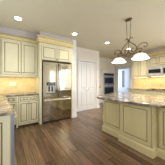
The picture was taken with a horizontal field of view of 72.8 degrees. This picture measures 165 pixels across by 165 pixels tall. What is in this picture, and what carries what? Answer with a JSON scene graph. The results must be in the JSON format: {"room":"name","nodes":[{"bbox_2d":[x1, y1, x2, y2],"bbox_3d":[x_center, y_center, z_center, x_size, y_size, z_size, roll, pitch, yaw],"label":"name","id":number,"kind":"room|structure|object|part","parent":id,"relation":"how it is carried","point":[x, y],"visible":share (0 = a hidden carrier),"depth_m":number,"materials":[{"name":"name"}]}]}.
{"room":"kitchen","nodes":[
{"label":"kitchen","id":0,"kind":"room"},
{"bbox_2d":[8,44,98,108],"bbox_3d":[-1.151,-0.120,4.308,4.680,2.800,0.140,0,0,-34],"label":"wall","id":1,"kind":"structure","parent":0,"point":[81,53],"depth_m":5.12,"materials":[{"name":"beige paint"}]},
{"bbox_2d":[0,33,0,75],"bbox_3d":[-2.546,-0.734,3.026,0.566,1.158,0.422,0,0,-34],"label":"upper cabinet","id":2,"kind":"object","parent":1,"relation":"attached to","point":[0,33],"visible":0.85,"depth_m":3.06,"materials":[{"name":"beige paint"}]},
{"bbox_2d":[0,76,34,93],"bbox_3d":[-2.271,0.077,3.467,1.512,0.553,0.010,0,0,-34],"label":"tile backsplash","id":3,"kind":"structure","parent":1,"relation":"attached to","point":[23,84],"depth_m":3.59,"materials":[{"name":"beige tile"}]},
{"bbox_2d":[1,33,36,76],"bbox_3d":[-1.916,-0.734,3.448,0.943,1.158,0.422,0,0,-34],"label":"upper cabinet","id":4,"kind":"object","parent":1,"relation":"attached to","point":[18,54],"visible":0.99,"depth_m":3.29,"materials":[{"name":"beige paint"}]},
{"bbox_3d":[-2.025,-0.698,3.205,0.462,0.967,0.020,0,0,-34],"label":"door","id":5,"kind":"part","parent":4,"relation":"part of","materials":[{"name":"beige paint"}]},
{"bbox_3d":[-1.843,-0.177,3.339,0.943,0.044,0.024,0,0,-34],"label":"light rail","id":6,"kind":"part","parent":4,"relation":"part of","materials":[{"name":"beige paint"}]},
{"bbox_3d":[-1.821,-1.256,3.306,0.942,0.113,0.080,0,0,-34],"label":"crown molding","id":7,"kind":"part","parent":4,"relation":"part of","materials":[{"name":"beige paint"}]},
{"bbox_3d":[-1.635,-0.698,3.466,0.442,0.967,0.020,0,0,-34],"label":"door","id":8,"kind":"part","parent":4,"relation":"part of","materials":[{"name":"beige paint"}]},
{"bbox_2d":[0,26,72,41],"bbox_3d":[-1.623,-1.427,3.498,2.633,0.184,0.679,0,0,-34],"label":"trim","id":9,"kind":"structure","parent":1,"relation":"attached to","point":[5,30],"depth_m":3.37,"materials":[{"name":"grey paint"}]},
{"bbox_2d":[78,59,96,111],"bbox_3d":[0.262,0.135,5.163,1.110,2.290,0.090,0,0,-34],"label":"door","id":10,"kind":"structure","parent":1,"relation":"in","point":[87,71],"depth_m":5.15,"materials":[{"name":"white paint"}]},
{"bbox_2d":[72,40,75,113],"bbox_3d":[-0.471,-0.120,4.299,0.170,2.800,0.629,0,0,-34],"label":"wall","id":11,"kind":"structure","parent":0,"point":[74,41],"depth_m":4.04,"materials":[{"name":"white paint"}]},
{"bbox_2d":[0,0,164,58],"bbox_3d":[1.976,-1.570,3.609,9.100,0.100,10.200,0,0,-34],"label":"ceiling","id":12,"kind":"structure","parent":0,"point":[96,22],"depth_m":2.77,"materials":[{"name":"beige paint"}]},
{"bbox_2d":[13,16,22,20],"bbox_3d":[-1.541,-1.514,2.675,0.200,0.010,0.200,0,0,-34],"label":"recessed light","id":13,"kind":"object","parent":12,"relation":"in","point":[18,18],"visible":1,"depth_m":2.67,"materials":[{"name":"white paint"}]},
{"bbox_2d":[112,17,149,63],"bbox_3d":[1.118,-1.018,2.716,0.372,1.001,0.942,0,0,-34],"label":"pendant chandelier","id":14,"kind":"object","parent":12,"relation":"hanging from","point":[139,56],"visible":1,"depth_m":2.67,"materials":[{"name":"brown metal"}]},
{"bbox_3d":[0.960,-0.577,2.953,0.372,0.118,0.372,0,0,-34],"label":"lamp shade","id":15,"kind":"part","parent":14,"relation":"part of","materials":[{"name":"white glass"}]},
{"bbox_3d":[0.996,-0.867,2.898,0.019,0.436,0.454,0,0,-34],"label":"scroll arm","id":16,"kind":"part","parent":14,"relation":"part of","materials":[{"name":"brown metal"}]},
{"bbox_3d":[1.240,-0.867,2.534,0.019,0.436,0.454,0,0,-34],"label":"scroll arm","id":17,"kind":"part","parent":14,"relation":"part of","materials":[{"name":"brown metal"}]},
{"bbox_3d":[1.277,-0.577,2.479,0.372,0.118,0.372,0,0,-34],"label":"lamp shade","id":18,"kind":"part","parent":14,"relation":"part of","materials":[{"name":"white glass"}]},
{"bbox_2d":[14,103,164,164],"bbox_3d":[1.976,1.310,3.609,9.100,0.060,10.200,0,0,-34],"label":"floor","id":19,"kind":"structure","parent":0,"point":[81,139],"depth_m":2.26,"materials":[{"name":"brown wood"}]},
{"bbox_2d":[0,115,10,164],"bbox_3d":[-1.212,0.838,1.213,0.735,0.885,0.086,0,0,-34],"label":"base cabinet","id":20,"kind":"object","parent":19,"relation":"on","point":[5,121],"visible":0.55,"depth_m":1.35,"materials":[{"name":"beige paint"}]},
{"bbox_2d":[6,96,15,126],"bbox_3d":[-2.079,0.838,3.246,0.237,0.885,0.572,0,0,-34],"label":"base cabinet","id":21,"kind":"object","parent":19,"relation":"on","point":[12,100],"visible":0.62,"depth_m":3.07,"materials":[{"name":"beige paint"}]},
{"bbox_3d":[-1.942,0.482,3.044,0.228,0.157,0.020,0,0,-34],"label":"drawer","id":22,"kind":"part","parent":21,"relation":"part of","materials":[{"name":"beige paint"}]},
{"bbox_3d":[-1.942,0.873,3.044,0.228,0.617,0.020,0,0,-34],"label":"door","id":23,"kind":"part","parent":21,"relation":"part of","materials":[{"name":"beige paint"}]},
{"bbox_2d":[11,105,16,164],"bbox_3d":[-1.312,0.838,1.558,0.669,0.885,0.606,0,0,-34],"label":"dishwasher","id":24,"kind":"object","parent":19,"relation":"on","point":[12,116],"visible":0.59,"depth_m":1.46,"materials":[{"name":"grey metal"}]},
{"bbox_3d":[-0.914,0.807,1.464,0.038,0.825,0.005,0,0,-34],"label":"edge trim","id":25,"kind":"part","parent":24,"relation":"part of","materials":[{"name":"blue"}]},
{"bbox_2d":[16,95,38,127],"bbox_3d":[-1.730,0.838,3.480,0.597,0.885,0.572,0,0,-34],"label":"base cabinet","id":26,"kind":"object","parent":19,"relation":"on","point":[27,107],"visible":1,"depth_m":3.26,"materials":[{"name":"beige paint"}]},
{"bbox_3d":[-1.686,0.482,3.215,0.267,0.157,0.020,0,0,-34],"label":"drawer","id":27,"kind":"part","parent":26,"relation":"part of","materials":[{"name":"beige paint"}]},
{"bbox_3d":[-1.686,0.873,3.215,0.267,0.617,0.020,0,0,-34],"label":"door","id":28,"kind":"part","parent":26,"relation":"part of","materials":[{"name":"beige paint"}]},
{"bbox_3d":[-1.462,0.482,3.366,0.267,0.157,0.020,0,0,-34],"label":"drawer","id":29,"kind":"part","parent":26,"relation":"part of","materials":[{"name":"beige paint"}]},
{"bbox_3d":[-1.462,0.873,3.366,0.267,0.617,0.020,0,0,-34],"label":"door","id":30,"kind":"part","parent":26,"relation":"part of","materials":[{"name":"beige paint"}]},
{"bbox_2d":[35,35,72,124],"bbox_3d":[-1.010,-0.046,3.877,1.189,2.653,0.717,0,0,-34],"label":"refrigerator surround","id":31,"kind":"object","parent":19,"relation":"on","point":[49,49],"visible":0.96,"depth_m":3.55,"materials":[{"name":"beige paint"}]},
{"bbox_3d":[-1.433,0.040,3.639,0.066,2.480,0.642,0,0,-34],"label":"panel","id":32,"kind":"part","parent":31,"relation":"part of","materials":[{"name":"beige paint"}]},
{"bbox_3d":[-1.036,-0.910,3.506,0.490,0.442,0.020,0,0,-34],"label":"door","id":33,"kind":"part","parent":31,"relation":"part of","materials":[{"name":"beige paint"}]},
{"bbox_3d":[-0.888,-1.266,3.696,1.189,0.213,0.280,0,0,-34],"label":"crown molding","id":34,"kind":"part","parent":31,"relation":"part of","materials":[{"name":"beige paint"}]},
{"bbox_3d":[-0.628,-0.910,3.779,0.482,0.442,0.020,0,0,-34],"label":"door","id":35,"kind":"part","parent":31,"relation":"part of","materials":[{"name":"beige paint"}]},
{"bbox_3d":[-0.549,0.300,4.231,0.030,1.960,0.642,0,0,-34],"label":"panel","id":36,"kind":"part","parent":31,"relation":"part of","materials":[{"name":"beige paint"}]},
{"bbox_2d":[42,62,70,123],"bbox_3d":[-0.946,0.330,3.881,0.985,1.900,0.738,0,0,-34],"label":"refrigerator","id":37,"kind":"object","parent":19,"relation":"on","point":[56,77],"visible":0.97,"depth_m":3.58,"materials":[{"name":"grey metal"}]},
{"bbox_3d":[-1.004,-0.068,3.528,0.479,1.095,0.060,0,0,-34],"label":"door","id":38,"kind":"part","parent":37,"relation":"part of","materials":[{"name":"metal"}]},
{"bbox_3d":[-0.802,0.853,3.663,0.965,0.725,0.060,0,0,-34],"label":"freezer drawer","id":39,"kind":"part","parent":37,"relation":"part of","materials":[{"name":"metal"}]},
{"bbox_3d":[-0.733,-0.086,3.632,0.028,0.974,0.086,0,0,-34],"label":"handle","id":40,"kind":"part","parent":37,"relation":"part of","materials":[{"name":"grey metal"}]},
{"bbox_3d":[-0.597,-0.068,3.800,0.472,1.095,0.060,0,0,-34],"label":"door","id":41,"kind":"part","parent":37,"relation":"part of","materials":[{"name":"metal"}]},
{"bbox_2d":[102,100,164,159],"bbox_3d":[1.437,0.838,2.395,1.037,0.885,1.981,0,0,-34],"label":"kitchen island","id":42,"kind":"object","parent":19,"relation":"on","point":[141,128],"visible":0.76,"depth_m":2.09,"materials":[{"name":"paint"}]},
{"bbox_3d":[1.085,1.205,2.988,0.962,0.150,0.604,0,0,-34],"label":"molding","id":43,"kind":"part","parent":42,"relation":"part of","materials":[{"name":"paint"}]},
{"bbox_3d":[0.717,0.775,2.729,0.020,0.692,0.595,0,0,-34],"label":"raised panel","id":44,"kind":"part","parent":42,"relation":"part of","materials":[{"name":"paint"}]},
{"bbox_2d":[97,92,164,107],"bbox_3d":[1.329,0.374,2.483,1.466,0.040,2.409,0,0,-34],"label":"island countertop","id":45,"kind":"structure","parent":42,"relation":"on","point":[146,100],"depth_m":2.40,"materials":[{"name":"stone"}]},
{"bbox_3d":[1.002,0.775,2.169,0.020,0.692,0.622,0,0,-34],"label":"raised panel","id":46,"kind":"part","parent":42,"relation":"part of","materials":[{"name":"paint"}]},
{"bbox_3d":[1.233,1.205,1.907,0.155,0.150,1.396,0,0,-34],"label":"molding","id":47,"kind":"part","parent":42,"relation":"part of","materials":[{"name":"paint"}]},
{"bbox_3d":[1.492,0.775,1.679,0.020,0.692,0.622,0,0,-34],"label":"raised panel","id":48,"kind":"part","parent":42,"relation":"part of","materials":[{"name":"paint"}]},
{"bbox_2d":[128,89,144,94],"bbox_3d":[2.934,0.838,5.809,0.644,0.885,0.910,0,0,-34],"label":"base cabinet","id":49,"kind":"object","parent":19,"relation":"on","point":[141,92],"visible":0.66,"depth_m":5.59,"materials":[{"name":"beige paint"}]},
{"bbox_2d":[145,90,164,96],"bbox_3d":[3.422,0.838,5.081,0.644,0.885,0.837,0,0,-34],"label":"base cabinet","id":50,"kind":"object","parent":19,"relation":"on","point":[150,93],"visible":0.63,"depth_m":4.90,"materials":[{"name":"beige paint"}]},
{"bbox_3d":[3.303,0.485,4.755,0.020,0.152,0.410,0,0,-34],"label":"drawer","id":51,"kind":"part","parent":50,"relation":"part of","materials":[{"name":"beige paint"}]},
{"bbox_3d":[3.906,0.838,4.358,0.644,0.885,0.897,0,0,-34],"label":"base cabinet","id":52,"kind":"object","parent":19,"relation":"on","visible":0},
{"bbox_2d":[129,88,164,91],"bbox_3d":[3.410,0.374,5.105,0.628,0.038,2.690,0,0,-34],"label":"countertop","id":53,"kind":"structure","parent":52,"relation":"on","point":[129,88],"depth_m":5.32,"materials":[{"name":"stone"}]},
{"bbox_3d":[-1.909,0.838,2.242,0.682,0.885,1.180,0,0,-34],"label":"base cabinet","id":54,"kind":"object","parent":19,"relation":"on","visible":0},
{"bbox_2d":[0,92,38,115],"bbox_3d":[-1.555,0.374,2.397,1.512,0.038,2.563,0,0,-34],"label":"countertop","id":55,"kind":"structure","parent":54,"relation":"on","point":[6,109],"depth_m":1.94,"materials":[{"name":"stone"}]},
{"bbox_2d":[99,57,114,92],"bbox_3d":[1.215,-0.120,6.975,2.500,2.800,0.140,0,0,-34],"label":"wall","id":56,"kind":"structure","parent":0,"point":[106,64],"depth_m":7.14,"materials":[{"name":"beige paint"}]},
{"bbox_2d":[99,68,102,102],"bbox_3d":[1.022,0.225,6.742,0.610,2.110,0.110,0,0,-34],"label":"door","id":57,"kind":"structure","parent":56,"relation":"in","point":[100,70],"depth_m":6.83,"materials":[{"name":"white paint"}]},
{"bbox_2d":[103,73,114,94],"bbox_3d":[1.565,0.205,7.415,0.952,1.530,0.658,0,0,-34],"label":"double oven","id":58,"kind":"object","parent":56,"relation":"in","point":[108,78],"visible":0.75,"depth_m":7.15,"materials":[{"name":"grey metal"}]},
{"bbox_3d":[1.706,0.525,7.204,0.950,0.690,0.034,0,0,-34],"label":"oven door","id":59,"kind":"part","parent":58,"relation":"part of","materials":[{"name":"metal"}]},
{"bbox_3d":[1.706,-0.117,7.204,0.950,0.575,0.034,0,0,-34],"label":"oven door","id":60,"kind":"part","parent":58,"relation":"part of","materials":[{"name":"metal"}]},
{"bbox_3d":[1.716,0.545,7.188,0.790,0.410,0.003,0,0,-34],"label":"glass","id":61,"kind":"part","parent":58,"relation":"part of","materials":[{"name":"black glass"}]},
{"bbox_3d":[1.716,-0.090,7.188,0.790,0.380,0.003,0,0,-34],"label":"glass","id":62,"kind":"part","parent":58,"relation":"part of","materials":[{"name":"black glass"}]},
{"bbox_2d":[115,56,139,92],"bbox_3d":[4.526,-0.120,4.142,0.130,2.800,8.249,0,0,-34],"label":"wall","id":63,"kind":"structure","parent":0,"point":[128,60],"depth_m":6.74,"materials":[{"name":"beige paint"}]},
{"bbox_2d":[116,65,130,91],"bbox_3d":[2.572,0.150,7.041,0.152,2.260,1.090,0,0,-34],"label":"trim","id":64,"kind":"structure","parent":63,"relation":"attached to","point":[129,66],"depth_m":6.98,"materials":[{"name":"white paint"}]},
{"bbox_2d":[131,53,150,77],"bbox_3d":[3.047,-0.810,5.845,0.417,1.140,0.855,0,0,-34],"label":"upper cabinet","id":65,"kind":"object","parent":63,"relation":"attached to","point":[139,67],"visible":0.77,"depth_m":5.75,"materials":[{"name":"beige paint"}]},
{"bbox_3d":[2.813,-0.720,5.937,0.020,0.932,0.416,0,0,-34],"label":"door","id":66,"kind":"part","parent":65,"relation":"part of","materials":[{"name":"beige paint"}]},
{"bbox_3d":[3.042,-0.720,5.594,0.020,0.932,0.416,0,0,-34],"label":"door","id":67,"kind":"part","parent":65,"relation":"part of","materials":[{"name":"beige paint"}]},
{"bbox_2d":[131,46,164,55],"bbox_3d":[3.637,-1.452,4.974,0.419,0.134,3.020,0,0,-34],"label":"trim","id":68,"kind":"structure","parent":63,"relation":"attached to","point":[160,48],"depth_m":5.19,"materials":[{"name":"grey paint"}]},
{"bbox_2d":[134,76,164,88],"bbox_3d":[3.677,0.037,5.283,0.010,0.633,2.690,0,0,-34],"label":"tile backsplash","id":69,"kind":"structure","parent":63,"relation":"attached to","point":[158,82],"depth_m":5.65,"materials":[{"name":"beige tile"}]},
{"bbox_2d":[147,50,164,65],"bbox_3d":[3.517,-1.075,5.144,0.417,0.610,0.826,0,0,-34],"label":"upper cabinet","id":70,"kind":"object","parent":63,"relation":"attached to","point":[158,57],"visible":0.91,"depth_m":5.07,"materials":[{"name":"beige paint"}]},
{"bbox_3d":[3.287,-0.985,5.229,0.020,0.402,0.402,0,0,-34],"label":"door","id":71,"kind":"part","parent":70,"relation":"part of","materials":[{"name":"beige paint"}]},
{"bbox_2d":[147,64,164,75],"bbox_3d":[3.485,-0.515,5.131,0.479,0.470,0.800,0,0,-34],"label":"microwave","id":72,"kind":"object","parent":70,"relation":"attached to","point":[157,70],"visible":0.98,"depth_m":5.03,"materials":[{"name":"grey metal"}]},
{"bbox_3d":[3.273,-0.495,5.103,0.003,0.170,0.510,0,0,-34],"label":"glass","id":73,"kind":"part","parent":72,"relation":"part of","materials":[{"name":"black glass"}]},
{"bbox_3d":[3.374,-1.285,5.048,0.075,0.190,0.826,0,0,-34],"label":"crown molding","id":74,"kind":"part","parent":70,"relation":"part of","materials":[{"name":"beige paint"}]},
{"bbox_3d":[3.508,-0.985,4.898,0.020,0.402,0.402,0,0,-34],"label":"door","id":75,"kind":"part","parent":70,"relation":"part of","materials":[{"name":"beige paint"}]},
{"bbox_3d":[3.161,-0.120,7.772,1.900,2.800,4.200,0,0,-34],"label":"wall","id":76,"kind":"structure","parent":0,"visible":0},
{"bbox_2d":[118,68,128,92],"bbox_3d":[3.268,0.095,9.023,0.030,2.370,1.140,0,0,-34],"label":"door","id":77,"kind":"structure","parent":76,"relation":"in","point":[123,74],"depth_m":8.99,"materials":[{"name":"white paint"}]}
]}

